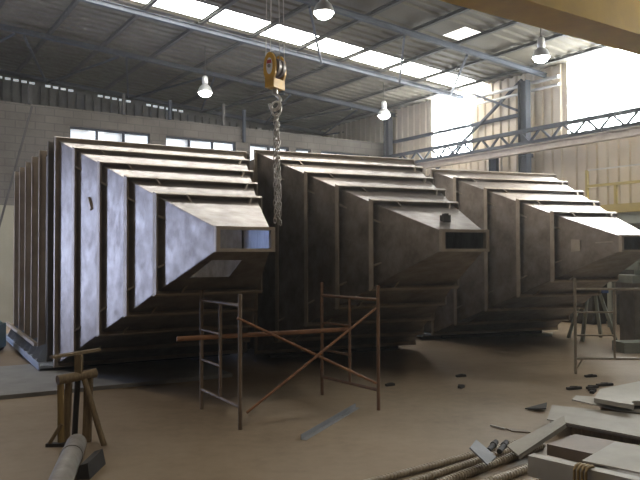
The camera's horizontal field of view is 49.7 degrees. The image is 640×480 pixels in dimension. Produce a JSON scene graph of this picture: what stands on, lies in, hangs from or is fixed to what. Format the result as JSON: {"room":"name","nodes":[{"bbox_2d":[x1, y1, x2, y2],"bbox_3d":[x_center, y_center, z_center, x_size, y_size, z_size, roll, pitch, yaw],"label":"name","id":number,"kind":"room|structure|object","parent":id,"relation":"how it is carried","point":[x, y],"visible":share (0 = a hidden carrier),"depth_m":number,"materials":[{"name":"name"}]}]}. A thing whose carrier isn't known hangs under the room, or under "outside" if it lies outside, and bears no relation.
{"room":"factory workshop","nodes":[
{"label":"factory workshop","id":0,"kind":"room"},
{"bbox_2d":[0,79,282,131],"bbox_3d":[-7.962,-3.853,22.895,19.600,3.178,0.200,1,-2,-34],"label":"wall","id":1,"kind":"structure","parent":0,"point":[10,91],"depth_m":22.91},
{"bbox_2d":[0,76,182,111],"bbox_3d":[-7.609,-4.870,23.141,6.400,0.476,0.020,1,-2,-34],"label":"window","id":2,"kind":"structure","parent":1,"relation":"in","point":[6,78],"depth_m":22.76,"materials":[{"name":"white"}]},
{"bbox_2d":[0,69,320,135],"bbox_3d":[-7.878,-4.979,23.061,19.300,1.635,0.060,1,-2,-34],"label":"trim","id":3,"kind":"structure","parent":1,"relation":"attached to","point":[37,83],"depth_m":24.35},
{"bbox_2d":[0,101,383,204],"bbox_3d":[-5.591,-0.677,19.259,19.600,5.650,0.250,1,-2,-34],"label":"wall","id":4,"kind":"structure","parent":0,"point":[45,122],"depth_m":18.99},
{"bbox_2d":[0,205,13,322],"bbox_3d":[-10.309,0.588,15.945,7.500,3.000,0.012,1,-2,-34],"label":"wall panel","id":5,"kind":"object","parent":4,"relation":"attached to","point":[7,225],"depth_m":17.51,"materials":[{"name":"beige paint"}]},
{"bbox_2d":[28,84,31,103],"bbox_3d":[-7.510,-3.773,17.865,0.080,0.510,0.080,1,-2,-34],"label":"wall post","id":6,"kind":"object","parent":4,"relation":"attached to","point":[29,85],"visible":1,"depth_m":17.83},
{"bbox_2d":[70,126,149,143],"bbox_3d":[-5.827,-2.719,19.153,2.260,0.630,0.150,1,-2,-34],"label":"window","id":7,"kind":"structure","parent":4,"relation":"in","point":[75,132],"depth_m":19.15,"materials":[{"name":"white"}]},
{"bbox_2d":[122,94,124,114],"bbox_3d":[-5.468,-3.774,19.218,0.080,0.560,0.080,1,-2,-34],"label":"wall post","id":8,"kind":"object","parent":4,"relation":"attached to","point":[123,95],"visible":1,"depth_m":19.18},
{"bbox_2d":[168,100,171,119],"bbox_3d":[-4.342,-3.761,19.963,0.080,0.560,0.080,1,-2,-34],"label":"wall post","id":9,"kind":"object","parent":4,"relation":"attached to","point":[169,101],"visible":1,"depth_m":19.94,"materials":[{"name":"metal"}]},
{"bbox_2d":[166,136,234,150],"bbox_3d":[-3.580,-2.693,20.640,2.290,0.630,0.150,1,-2,-34],"label":"window","id":10,"kind":"structure","parent":4,"relation":"in","point":[170,140],"depth_m":20.64,"materials":[{"name":"white"}]},
{"bbox_2d":[222,104,224,125],"bbox_3d":[-2.925,-3.794,20.903,0.080,0.660,0.080,1,-2,-34],"label":"wall post","id":11,"kind":"object","parent":4,"relation":"attached to","point":[223,105],"visible":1,"depth_m":20.86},
{"bbox_2d":[242,109,245,141],"bbox_3d":[-2.341,-3.517,21.283,0.080,1.000,0.080,1,-2,-34],"label":"wall post","id":12,"kind":"object","parent":4,"relation":"attached to","point":[243,110],"visible":1,"depth_m":21.25,"materials":[{"name":"metal"}]},
{"bbox_2d":[250,144,287,159],"bbox_3d":[-1.650,-2.670,21.918,1.460,0.630,0.150,1,-2,-34],"label":"window","id":13,"kind":"structure","parent":4,"relation":"in","point":[252,146],"depth_m":21.75,"materials":[{"name":"white"}]},
{"bbox_2d":[296,148,309,152],"bbox_3d":[-0.603,-2.657,22.611,0.630,0.630,0.150,1,-2,-34],"label":"window","id":14,"kind":"structure","parent":4,"relation":"in","point":[297,149],"depth_m":22.61,"materials":[{"name":"white"}]},
{"bbox_2d":[321,151,367,155],"bbox_3d":[0.797,-2.641,23.539,2.050,0.630,0.150,1,-2,-34],"label":"window","id":15,"kind":"structure","parent":4,"relation":"in","point":[322,152],"depth_m":23.38,"materials":[{"name":"white"}]},
{"bbox_2d":[0,0,616,130],"bbox_3d":[0.675,-5.519,9.881,19.600,1.354,31.500,1,-2,-34],"label":"ceiling","id":16,"kind":"structure","parent":0,"point":[89,23],"depth_m":18.47,"materials":[{"name":"metal"}]},
{"bbox_2d":[0,0,5,9],"bbox_3d":[-2.071,-5.671,7.945,0.100,0.075,31.300,1,-2,-34],"label":"roof purlin","id":17,"kind":"structure","parent":16,"relation":"attached to","point":[2,2],"depth_m":15.85,"materials":[{"name":"metal"}]},
{"bbox_2d":[15,0,79,72],"bbox_3d":[-0.929,-5.568,8.700,0.100,0.075,31.300,1,-2,-34],"label":"purlin","id":18,"kind":"structure","parent":16,"relation":"attached to","point":[74,3],"depth_m":17.55,"materials":[{"name":"metal"}]},
{"bbox_2d":[60,0,158,81],"bbox_3d":[0.214,-5.466,9.454,0.100,0.075,31.300,1,-2,-34],"label":"purlin","id":19,"kind":"structure","parent":16,"relation":"attached to","point":[149,4],"depth_m":17.73,"materials":[{"name":"metal"}]},
{"bbox_2d":[103,0,238,89],"bbox_3d":[1.356,-5.363,10.208,0.100,0.075,31.300,1,-2,-34],"label":"purlin","id":20,"kind":"structure","parent":16,"relation":"attached to","point":[228,3],"depth_m":17.87,"materials":[{"name":"metal"}]},
{"bbox_2d":[198,46,211,96],"bbox_3d":[-3.013,-4.417,18.104,0.380,1.342,0.380,0,-1,0],"label":"lamp","id":21,"kind":"object","parent":16,"relation":"hanging from","point":[204,90],"visible":1,"depth_m":18.01,"materials":[{"name":"metal"}]},
{"bbox_2d":[142,4,310,97],"bbox_3d":[2.499,-5.261,10.963,0.100,0.075,31.300,1,-2,-34],"label":"purlin","id":22,"kind":"structure","parent":16,"relation":"attached to","point":[302,7],"depth_m":18.05,"materials":[{"name":"metal"}]},
{"bbox_2d":[78,0,464,99],"bbox_3d":[-3.420,-5.123,16.240,19.008,1.355,0.100,1,-2,-34],"label":"rafter","id":23,"kind":"object","parent":16,"relation":"attached to","point":[102,3],"visible":1,"depth_m":17.43,"materials":[{"name":"paint"}]},
{"bbox_2d":[308,6,321,63],"bbox_3d":[-0.093,-4.839,16.554,0.050,0.200,3.782,0,-1,4],"label":"brace","id":24,"kind":"object","parent":23,"relation":"attached to","point":[309,7],"visible":1,"depth_m":16.17,"materials":[{"name":"paint"}]},
{"bbox_2d":[398,35,404,83],"bbox_3d":[2.130,-4.640,18.021,0.050,0.204,3.825,0,-1,5],"label":"brace","id":25,"kind":"object","parent":23,"relation":"attached to","point":[403,43],"visible":1,"depth_m":17.69,"materials":[{"name":"paint"}]},
{"bbox_2d":[449,55,467,96],"bbox_3d":[3.814,-4.489,19.134,0.050,0.201,3.800,0,-1,4],"label":"brace","id":26,"kind":"object","parent":23,"relation":"attached to","point":[466,56],"visible":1,"depth_m":18.78,"materials":[{"name":"paint"}]},
{"bbox_2d":[180,0,405,104],"bbox_3d":[3.641,-5.158,11.717,0.100,0.075,31.300,1,-2,-34],"label":"purlin","id":27,"kind":"structure","parent":16,"relation":"attached to","point":[394,2],"depth_m":17.18,"materials":[{"name":"metal"}]},
{"bbox_2d":[134,0,486,89],"bbox_3d":[-1.408,-5.226,16.916,15.300,1.054,0.900,1,-2,-34],"label":"window","id":28,"kind":"structure","parent":16,"relation":"attached to","point":[188,7],"depth_m":17.55,"materials":[{"name":"white"}]},
{"bbox_2d":[313,0,333,19],"bbox_3d":[0.066,-4.613,12.406,0.380,1.299,0.380,0,-1,0],"label":"lamp","id":29,"kind":"object","parent":16,"relation":"hanging from","point":[323,10],"visible":1,"depth_m":12.28,"materials":[{"name":"glass"}]},
{"bbox_2d":[215,7,471,111],"bbox_3d":[4.784,-5.055,12.471,0.100,0.075,31.300,1,-2,-34],"label":"purlin","id":30,"kind":"structure","parent":16,"relation":"attached to","point":[461,10],"depth_m":17.81,"materials":[{"name":"metal"}]},
{"bbox_2d":[378,83,389,119],"bbox_3d":[1.908,-4.143,20.598,0.380,1.095,0.380,0,-1,0],"label":"lamp","id":31,"kind":"object","parent":16,"relation":"hanging from","point":[384,113],"visible":1,"depth_m":20.50,"materials":[{"name":"metal"}]},
{"bbox_2d":[249,21,519,117],"bbox_3d":[5.926,-4.953,13.226,0.100,0.075,31.300,1,-2,-34],"label":"purlin","id":32,"kind":"structure","parent":16,"relation":"attached to","point":[512,23],"depth_m":18.55,"materials":[{"name":"metal"}]},
{"bbox_2d":[280,33,565,123],"bbox_3d":[7.069,-4.850,13.980,0.100,0.075,31.300,1,-2,-34],"label":"purlin","id":33,"kind":"structure","parent":16,"relation":"attached to","point":[555,36],"depth_m":19.47,"materials":[{"name":"metal"}]},
{"bbox_2d":[309,45,607,129],"bbox_3d":[8.211,-4.748,14.734,0.100,0.075,31.300,1,-2,-34],"label":"purlin","id":34,"kind":"structure","parent":16,"relation":"attached to","point":[598,47],"depth_m":19.98,"materials":[{"name":"metal"}]},
{"bbox_2d":[443,27,479,39],"bbox_3d":[3.422,-4.995,16.637,0.550,0.096,0.750,1,-2,-34],"label":"window","id":35,"kind":"structure","parent":16,"relation":"attached to","point":[464,32],"depth_m":16.63,"materials":[{"name":"white"}]},
{"bbox_2d":[532,28,549,62],"bbox_3d":[4.767,-4.349,14.901,0.380,1.055,0.380,0,-1,0],"label":"lamp","id":36,"kind":"object","parent":16,"relation":"hanging from","point":[541,54],"visible":0.96,"depth_m":14.81,"materials":[{"name":"glass"}]},
{"bbox_2d":[0,322,639,479],"bbox_3d":[0.684,2.018,9.823,19.900,0.200,31.700,1,-2,-34],"label":"floor","id":37,"kind":"structure","parent":0,"point":[159,431],"depth_m":7.42,"materials":[{"name":"concrete"}]},
{"bbox_2d":[0,321,5,350],"bbox_3d":[-6.005,1.590,12.163,0.720,0.798,0.600,0,-1,-7],"label":"machine","id":38,"kind":"object","parent":37,"relation":"on","point":[2,325],"visible":1,"depth_m":12.36,"materials":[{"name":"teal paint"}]},
{"bbox_2d":[0,106,32,225],"bbox_3d":[-7.827,-0.670,17.045,1.395,5.461,0.045,1,-2,-39],"label":"leaning pole","id":39,"kind":"object","parent":37,"relation":"on","point":[31,108],"visible":1,"depth_m":17.25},
{"bbox_2d":[48,434,86,479],"bbox_3d":[-1.945,1.737,5.313,0.182,0.182,1.295,0,-1,-13],"label":"pipe","id":40,"kind":"object","parent":37,"relation":"on","point":[66,467],"visible":1,"depth_m":5.27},
{"bbox_2d":[45,348,106,446],"bbox_3d":[-2.200,1.435,6.310,0.531,0.846,0.326,0,-1,-9],"label":"trestle","id":41,"kind":"object","parent":37,"relation":"on","point":[64,403],"visible":0.91,"depth_m":6.26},
{"bbox_2d":[76,449,105,479],"bbox_3d":[-1.803,1.763,5.452,0.100,0.130,0.400,0,-1,0],"label":"chock","id":42,"kind":"object","parent":37,"relation":"on","point":[95,461],"visible":1,"depth_m":5.36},
{"bbox_2d":[0,358,231,399],"bbox_3d":[-4.552,1.894,9.129,6.298,0.050,2.399,1,-1,-30],"label":"floor plate","id":43,"kind":"object","parent":37,"relation":"on","point":[16,381],"visible":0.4,"depth_m":9.49,"materials":[{"name":"metal"}]},
{"bbox_2d":[83,354,229,366],"bbox_3d":[-2.588,1.852,10.916,2.450,0.098,0.140,1,-1,-30],"label":"support beam","id":44,"kind":"structure","parent":43,"relation":"on","point":[222,354],"depth_m":10.81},
{"bbox_2d":[6,136,274,370],"bbox_3d":[-2.762,0.203,10.947,3.229,3.372,9.160,1,-1,-30],"label":"hopper","id":45,"kind":"object","parent":44,"relation":"on","point":[116,244],"visible":0.98,"depth_m":9.19,"materials":[{"name":"metal"}]},
{"bbox_2d":[200,282,379,429],"bbox_3d":[-0.327,1.187,7.610,1.705,1.370,1.140,1,-1,-30],"label":"scaffold","id":46,"kind":"object","parent":37,"relation":"on","point":[320,354],"visible":1,"depth_m":7.53,"materials":[{"name":"metal"}]},
{"bbox_2d":[176,327,347,340],"bbox_3d":[-0.588,1.050,7.723,2.039,0.062,0.052,0,-1,-24],"label":"tube","id":47,"kind":"object","parent":46,"relation":"on","point":[341,329],"visible":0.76,"depth_m":7.67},
{"bbox_2d":[301,403,359,439],"bbox_3d":[0.133,1.833,7.030,0.055,0.050,1.456,-1,-1,23],"label":"bar","id":48,"kind":"object","parent":37,"relation":"on","point":[330,421],"visible":1,"depth_m":6.93,"materials":[{"name":"metal"}]},
{"bbox_2d":[269,346,399,357],"bbox_3d":[0.288,1.894,12.035,2.450,0.150,0.140,0,-1,-23],"label":"support beam","id":49,"kind":"structure","parent":37,"relation":"on","point":[289,354],"depth_m":12.03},
{"bbox_2d":[247,149,488,354],"bbox_3d":[0.175,0.206,12.122,3.089,3.342,9.174,0,-1,-23],"label":"hopper","id":50,"kind":"object","parent":49,"relation":"on","point":[352,225],"visible":0.82,"depth_m":9.82,"materials":[{"name":"metal"}]},
{"bbox_2d":[383,117,392,155],"bbox_3d":[2.382,-1.020,23.979,0.320,6.500,0.400,1,-2,-34],"label":"steel column","id":51,"kind":"structure","parent":37,"relation":"on","point":[387,123],"depth_m":23.97,"materials":[{"name":"metal"}]},
{"bbox_2d":[385,382,394,386],"bbox_3d":[0.905,1.877,8.994,0.121,0.045,0.079,0,-1,-23],"label":"scrap","id":52,"kind":"object","parent":37,"relation":"on","point":[389,383],"visible":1,"depth_m":8.97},
{"bbox_2d":[365,439,517,479],"bbox_3d":[1.075,1.793,5.626,1.934,0.056,0.062,1,-2,-37],"label":"bar","id":53,"kind":"object","parent":37,"relation":"on","point":[435,464],"visible":0.59,"depth_m":5.43,"materials":[{"name":"metal"}]},
{"bbox_2d":[406,447,512,479],"bbox_3d":[1.210,1.791,5.551,1.737,0.061,0.062,1,-2,-41],"label":"bar","id":54,"kind":"object","parent":37,"relation":"on","point":[468,463],"visible":0.52,"depth_m":5.37,"materials":[{"name":"metal"}]},
{"bbox_2d":[487,439,498,451],"bbox_3d":[1.428,1.707,5.718,0.056,0.066,0.205,-1,-2,32],"label":"stub","id":55,"kind":"object","parent":54,"relation":"on","point":[494,443],"visible":0.88,"depth_m":5.71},
{"bbox_2d":[436,443,545,479],"bbox_3d":[1.355,1.790,5.501,1.642,0.072,0.072,1,-2,-43],"label":"bar","id":56,"kind":"object","parent":37,"relation":"on","point":[463,474],"visible":0.69,"depth_m":5.41,"materials":[{"name":"metal"}]},
{"bbox_2d":[469,440,496,464],"bbox_3d":[1.248,1.668,5.386,0.209,0.141,0.278,-1,-2,31],"label":"angle offcut","id":57,"kind":"object","parent":56,"relation":"on","point":[485,455],"visible":1,"depth_m":5.35,"materials":[{"name":"metal"}]},
{"bbox_2d":[497,440,508,453],"bbox_3d":[1.510,1.706,5.698,0.056,0.067,0.224,-1,-1,30],"label":"stub","id":58,"kind":"object","parent":56,"relation":"on","point":[504,443],"visible":1,"depth_m":5.67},
{"bbox_2d":[507,416,565,459],"bbox_3d":[1.876,1.664,5.873,0.976,0.174,0.186,1,-2,-42],"label":"angle offcut","id":59,"kind":"object","parent":56,"relation":"on","point":[521,447],"visible":1,"depth_m":5.78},
{"bbox_2d":[440,330,541,338],"bbox_3d":[3.634,1.940,14.511,2.450,0.150,0.140,0,-1,-19],"label":"support beam","id":60,"kind":"structure","parent":37,"relation":"on","point":[520,332],"depth_m":14.46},
{"bbox_2d":[417,169,639,336],"bbox_3d":[3.459,0.266,14.582,3.229,3.372,9.174,0,-1,-19],"label":"hopper","id":61,"kind":"object","parent":60,"relation":"on","point":[544,233],"visible":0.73,"depth_m":12.23,"materials":[{"name":"metal"}]},
{"bbox_2d":[489,158,498,171],"bbox_3d":[5.021,-0.120,19.886,0.240,4.500,0.400,1,-2,-34],"label":"steel column","id":62,"kind":"structure","parent":37,"relation":"on","point":[493,163],"depth_m":19.90,"materials":[{"name":"metal"}]},
{"bbox_2d":[490,424,505,429],"bbox_3d":[1.746,1.837,6.780,0.020,0.018,0.189,1,-2,-32],"label":"rod","id":63,"kind":"object","parent":37,"relation":"on","point":[491,425],"visible":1,"depth_m":6.77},
{"bbox_2d":[481,464,527,479],"bbox_3d":[1.405,1.783,5.216,1.044,0.072,0.072,1,-2,-40],"label":"bar","id":64,"kind":"object","parent":37,"relation":"on","point":[516,472],"visible":0.59,"depth_m":5.22,"materials":[{"name":"metal"}]},
{"bbox_2d":[506,428,529,432],"bbox_3d":[1.903,1.837,6.654,0.240,0.010,0.101,-1,-1,18],"label":"steel offcut","id":65,"kind":"object","parent":37,"relation":"on","point":[509,429],"visible":0.93,"depth_m":6.64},
{"bbox_2d":[517,79,530,172],"bbox_3d":[5.636,-1.142,18.975,0.320,6.500,0.400,1,-2,-34],"label":"steel column","id":66,"kind":"structure","parent":37,"relation":"on","point":[524,87],"depth_m":19.01,"materials":[{"name":"metal"}]},
{"bbox_2d":[470,74,559,100],"bbox_3d":[5.443,-4.299,19.578,0.100,0.095,3.150,1,-2,-34],"label":"pipe","id":67,"kind":"object","parent":66,"relation":"attached to","point":[558,75],"visible":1,"depth_m":19.52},
{"bbox_2d":[471,83,559,106],"bbox_3d":[5.460,-4.099,19.584,0.080,0.076,3.150,1,-2,-34],"label":"pipe","id":68,"kind":"object","parent":66,"relation":"attached to","point":[555,84],"visible":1,"depth_m":19.55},
{"bbox_2d":[525,402,546,408],"bbox_3d":[2.462,1.834,7.578,0.364,0.042,0.223,1,-2,-33],"label":"triangular offcut","id":69,"kind":"object","parent":37,"relation":"on","point":[543,405],"visible":1,"depth_m":7.56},
{"bbox_2d":[520,332,552,336],"bbox_3d":[4.660,2.013,14.826,0.716,0.012,0.688,-1,-1,27],"label":"sheet","id":70,"kind":"object","parent":37,"relation":"on","point":[542,333],"visible":0.86,"depth_m":14.63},
{"bbox_2d":[566,386,581,389],"bbox_3d":[3.200,1.864,8.729,0.201,0.045,0.098,0,-1,-17],"label":"scrap","id":71,"kind":"object","parent":37,"relation":"on","point":[570,387],"visible":1,"depth_m":8.69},
{"bbox_2d":[547,434,616,464],"bbox_3d":[2.174,1.716,5.681,0.490,0.090,0.396,1,-2,-43],"label":"block","id":72,"kind":"object","parent":37,"relation":"on","point":[575,447],"visible":0.86,"depth_m":5.61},
{"bbox_2d":[582,441,639,473],"bbox_3d":[2.351,1.653,5.283,0.420,0.012,0.740,-1,-2,42],"label":"steel plate","id":73,"kind":"object","parent":72,"relation":"on","point":[617,455],"visible":1,"depth_m":5.22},
{"bbox_2d":[562,284,606,324],"bbox_3d":[6.328,1.027,17.665,0.650,2.100,1.880,1,-2,-34],"label":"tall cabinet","id":74,"kind":"object","parent":37,"relation":"on","point":[591,317],"visible":0.09,"depth_m":16.88,"materials":[{"name":"metal"}]},
{"bbox_2d":[584,374,596,377],"bbox_3d":[3.755,1.882,9.591,0.161,0.045,0.073,0,-1,-6],"label":"scrap","id":75,"kind":"object","parent":37,"relation":"on","point":[588,375],"visible":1,"depth_m":9.56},
{"bbox_2d":[567,290,617,341],"bbox_3d":[5.455,1.489,13.870,0.783,1.029,0.683,0,-1,-6],"label":"trestle","id":76,"kind":"object","parent":37,"relation":"on","point":[601,298],"visible":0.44,"depth_m":13.75,"materials":[{"name":"grey paint"}]},
{"bbox_2d":[586,385,598,388],"bbox_3d":[3.445,1.864,8.779,0.182,0.045,0.098,1,-1,-30],"label":"scrap","id":77,"kind":"object","parent":37,"relation":"on","point":[588,386],"visible":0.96,"depth_m":8.74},
{"bbox_2d":[588,388,596,393],"bbox_3d":[3.355,1.859,8.518,0.100,0.045,0.172,-1,-1,24],"label":"scrap","id":78,"kind":"object","parent":37,"relation":"on","point":[592,391],"visible":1,"depth_m":8.49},
{"bbox_2d":[596,382,612,386],"bbox_3d":[3.683,1.868,8.957,0.222,0.045,0.091,0,-1,-10],"label":"scrap","id":79,"kind":"object","parent":37,"relation":"on","point":[601,383],"visible":0.89,"depth_m":8.93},
{"bbox_2d":[571,427,639,444],"bbox_3d":[2.655,1.778,6.287,0.695,0.110,0.100,-1,-1,30],"label":"timber packer","id":80,"kind":"object","parent":37,"relation":"on","point":[583,432],"visible":0.33,"depth_m":6.28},
{"bbox_2d":[573,278,639,373],"bbox_3d":[4.168,1.223,9.826,1.091,1.370,0.042,0,-1,3],"label":"scaffold section","id":81,"kind":"object","parent":37,"relation":"on","point":[614,357],"visible":1,"depth_m":9.83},
{"bbox_2d":[585,164,639,326],"bbox_3d":[8.502,0.128,14.208,1.060,3.730,6.300,1,-2,-34],"label":"mezzanine","id":82,"kind":"object","parent":37,"relation":"on","point":[629,213],"visible":0.51,"depth_m":15.87,"materials":[{"name":"yellow paint"}]},
{"bbox_2d":[600,407,639,413],"bbox_3d":[3.280,1.774,7.162,0.680,0.153,0.120,-1,-1,17],"label":"timber packer","id":83,"kind":"object","parent":37,"relation":"on","point":[601,408],"visible":0.11,"depth_m":7.18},
{"bbox_2d":[572,395,639,412],"bbox_3d":[3.040,1.691,7.087,0.865,0.012,0.624,-1,-1,24],"label":"steel plate","id":84,"kind":"object","parent":83,"relation":"on","point":[583,399],"visible":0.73,"depth_m":7.06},
{"bbox_2d":[612,340,639,353],"bbox_3d":[6.306,1.865,12.186,2.214,0.180,0.400,0,-1,-6],"label":"steel beam","id":85,"kind":"structure","parent":37,"relation":"on","point":[622,346],"depth_m":11.89,"materials":[{"name":"metal"}]},
{"bbox_2d":[613,259,639,339],"bbox_3d":[6.426,0.995,12.920,1.650,1.950,0.710,0,-1,-7],"label":"machine","id":86,"kind":"object","parent":37,"relation":"on","point":[629,299],"visible":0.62,"depth_m":12.72,"materials":[{"name":"grey paint"}]},
{"bbox_2d":[616,228,639,324],"bbox_3d":[7.708,0.876,15.584,0.650,2.300,1.880,1,-2,-34],"label":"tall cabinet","id":87,"kind":"object","parent":37,"relation":"on","point":[625,271],"visible":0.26,"depth_m":16.11,"materials":[{"name":"metal"}]},
{"bbox_3d":[2.905,1.788,6.736,0.840,0.110,0.442,0,-1,0],"label":"timber packer","id":88,"kind":"object","parent":37,"relation":"on","visible":0},
{"bbox_2d":[550,421,639,439],"bbox_3d":[2.718,1.717,6.361,1.240,0.015,1.003,-1,-1,29],"label":"steel plate","id":89,"kind":"object","parent":88,"relation":"on","point":[568,425],"visible":0.22,"depth_m":6.15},
{"bbox_2d":[547,405,639,437],"bbox_3d":[2.700,1.690,6.345,1.318,0.012,1.038,-1,-1,30],"label":"steel plate","id":90,"kind":"object","parent":89,"relation":"on","point":[628,424],"visible":1,"depth_m":6.50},
{"bbox_2d":[321,63,639,323],"bbox_3d":[8.770,-1.415,15.023,0.245,6.850,31.300,1,-2,-34],"label":"wall","id":91,"kind":"structure","parent":0,"point":[549,105],"depth_m":18.96,"materials":[{"name":"metal"}]},
{"bbox_2d":[0,69,324,134],"bbox_3d":[-7.633,-4.968,22.600,19.008,1.355,0.100,1,-2,-34],"label":"rafter","id":92,"kind":"object","parent":91,"relation":"attached to","point":[4,72],"visible":0.89,"depth_m":23.68,"materials":[{"name":"paint"}]},
{"bbox_2d":[0,33,15,42],"bbox_3d":[-9.258,-5.173,18.889,4.404,0.112,0.050,-1,-2,44],"label":"brace","id":93,"kind":"object","parent":92,"relation":"attached to","point":[12,34],"visible":1,"depth_m":17.61,"materials":[{"name":"paint"}]},
{"bbox_2d":[23,35,46,82],"bbox_3d":[-8.073,-5.066,19.671,0.050,0.144,4.539,0,-1,-15],"label":"brace","id":94,"kind":"object","parent":92,"relation":"attached to","point":[24,36],"visible":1,"depth_m":19.28,"materials":[{"name":"paint"}]},
{"bbox_2d":[46,56,118,83],"bbox_3d":[-7.073,-4.977,20.332,4.404,0.112,0.050,-1,-2,44],"label":"brace","id":95,"kind":"object","parent":92,"relation":"attached to","point":[116,57],"visible":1,"depth_m":20.12,"materials":[{"name":"paint"}]},
{"bbox_2d":[125,58,128,98],"bbox_3d":[-5.888,-4.870,21.114,0.050,0.144,4.539,0,-1,-15],"label":"brace","id":96,"kind":"object","parent":92,"relation":"attached to","point":[125,58],"visible":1,"depth_m":20.67,"materials":[{"name":"paint"}]},
{"bbox_2d":[129,76,207,98],"bbox_3d":[-4.888,-4.781,21.774,4.404,0.112,0.050,-1,-2,44],"label":"brace","id":97,"kind":"object","parent":92,"relation":"attached to","point":[200,78],"visible":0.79,"depth_m":21.67,"materials":[{"name":"paint"}]},
{"bbox_2d":[200,77,214,112],"bbox_3d":[-3.704,-4.674,22.556,0.050,0.144,4.539,0,-1,-15],"label":"brace","id":98,"kind":"object","parent":92,"relation":"attached to","point":[213,79],"visible":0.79,"depth_m":22.67,"materials":[{"name":"paint"}]},
{"bbox_2d":[201,93,284,112],"bbox_3d":[-2.703,-4.585,23.217,4.404,0.112,0.050,-1,-2,44],"label":"brace","id":99,"kind":"object","parent":92,"relation":"attached to","point":[267,97],"visible":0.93,"depth_m":23.07,"materials":[{"name":"paint"}]},
{"bbox_2d":[264,94,290,124],"bbox_3d":[-1.519,-4.478,23.999,0.050,0.144,4.539,0,-1,-15],"label":"brace","id":100,"kind":"object","parent":92,"relation":"attached to","point":[289,96],"visible":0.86,"depth_m":23.07,"materials":[{"name":"paint"}]},
{"bbox_2d":[266,108,351,124],"bbox_3d":[-0.518,-4.388,24.660,4.404,0.112,0.050,-1,-2,44],"label":"brace","id":101,"kind":"object","parent":92,"relation":"attached to","point":[348,108],"visible":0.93,"depth_m":24.40,"materials":[{"name":"paint"}]},
{"bbox_2d":[321,109,357,135],"bbox_3d":[0.666,-4.282,25.442,0.050,0.144,4.539,0,-1,-15],"label":"brace","id":102,"kind":"object","parent":92,"relation":"attached to","point":[356,110],"visible":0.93,"depth_m":25.11,"materials":[{"name":"paint"}]},
{"bbox_2d":[0,23,396,116],"bbox_3d":[-5.204,-5.058,18.933,19.008,1.355,0.100,1,-2,-34],"label":"rafter","id":103,"kind":"object","parent":91,"relation":"attached to","point":[2,26],"visible":1,"depth_m":19.53,"materials":[{"name":"paint"}]},
{"bbox_2d":[295,0,546,77],"bbox_3d":[-1.698,-5.187,13.640,19.008,1.355,0.100,1,-2,-34],"label":"rafter","id":104,"kind":"object","parent":91,"relation":"attached to","point":[338,10],"visible":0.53,"depth_m":16.43,"materials":[{"name":"paint"}]},
{"bbox_2d":[433,89,471,156],"bbox_3d":[4.200,-3.573,21.886,0.030,2.100,1.700,1,-2,-34],"label":"window","id":105,"kind":"structure","parent":91,"relation":"in","point":[449,112],"depth_m":21.90,"materials":[{"name":"white"}]},
{"bbox_2d":[393,113,517,143],"bbox_3d":[4.178,-3.478,21.690,0.080,0.100,5.800,1,-2,-34],"label":"beam","id":106,"kind":"structure","parent":91,"relation":"attached to","point":[512,116],"depth_m":21.54,"materials":[{"name":"metal"}]},
{"bbox_2d":[435,79,522,168],"bbox_3d":[4.142,-2.730,21.587,0.070,3.460,5.537,1,-2,-34],"label":"brace","id":107,"kind":"object","parent":91,"relation":"attached to","point":[496,106],"visible":0.36,"depth_m":20.49,"materials":[{"name":"paint"}]},
{"bbox_2d":[472,93,517,111],"bbox_3d":[5.093,-3.993,20.028,0.060,0.904,1.826,1,-2,-34],"label":"brace","id":108,"kind":"object","parent":91,"relation":"attached to","point":[474,94],"visible":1,"depth_m":19.99,"materials":[{"name":"paint"}]},
{"bbox_2d":[381,107,639,169],"bbox_3d":[7.711,-2.719,15.843,0.670,0.700,19.817,1,-2,-34],"label":"truss girder","id":109,"kind":"object","parent":91,"relation":"attached to","point":[627,130],"visible":0.77,"depth_m":18.43,"materials":[{"name":"metal"}]},
{"bbox_2d":[440,0,639,54],"bbox_3d":[1.469,-3.485,8.736,18.300,1.250,2.400,1,-2,-34],"label":"overhead beam","id":110,"kind":"structure","parent":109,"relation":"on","point":[615,24],"depth_m":10.16,"materials":[{"name":"metal"}]},
{"bbox_2d":[263,0,285,111],"bbox_3d":[-0.466,-2.107,7.149,0.200,1.561,0.220,-1,-2,31],"label":"hook block","id":111,"kind":"object","parent":110,"relation":"hanging from","point":[274,68],"visible":1,"depth_m":7.08,"materials":[{"name":"metal"}]},
{"bbox_2d":[270,101,281,225],"bbox_3d":[-0.451,-0.792,7.124,0.119,1.296,0.053,0,-1,-14],"label":"chain","id":112,"kind":"object","parent":111,"relation":"hanging from","point":[276,164],"visible":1,"depth_m":7.12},
{"bbox_2d":[567,49,639,133],"bbox_3d":[9.072,-3.853,14.533,0.030,1.900,9.050,1,-2,-34],"label":"window","id":113,"kind":"structure","parent":91,"relation":"in","point":[607,82],"depth_m":17.41,"materials":[{"name":"white"}]},
{"bbox_3d":[2.055,1.761,4.537,0.269,0.070,0.390,0,-1,0],"label":"timber packer","id":114,"kind":"object","parent":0,"visible":0},
{"bbox_2d":[528,453,639,479],"bbox_3d":[1.960,1.655,4.709,0.090,0.150,1.146,1,-2,-44],"label":"channel","id":115,"kind":"object","parent":114,"relation":"on","point":[543,467],"visible":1,"depth_m":4.92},
{"bbox_2d":[573,462,594,479],"bbox_3d":[1.835,1.652,4.797,0.151,0.189,0.102,1,-2,-44],"label":"rope","id":116,"kind":"object","parent":115,"relation":"attached to","point":[581,475],"visible":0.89,"depth_m":4.76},
{"bbox_3d":[3.505,1.756,7.512,0.620,0.204,0.218,0,-1,0],"label":"timber packer","id":117,"kind":"object","parent":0,"visible":0},
{"bbox_2d":[594,381,639,409],"bbox_3d":[3.427,1.625,7.248,0.991,0.045,1.418,-1,-1,23],"label":"steel plate","id":118,"kind":"object","parent":117,"relation":"on","point":[627,396],"visible":1,"depth_m":7.06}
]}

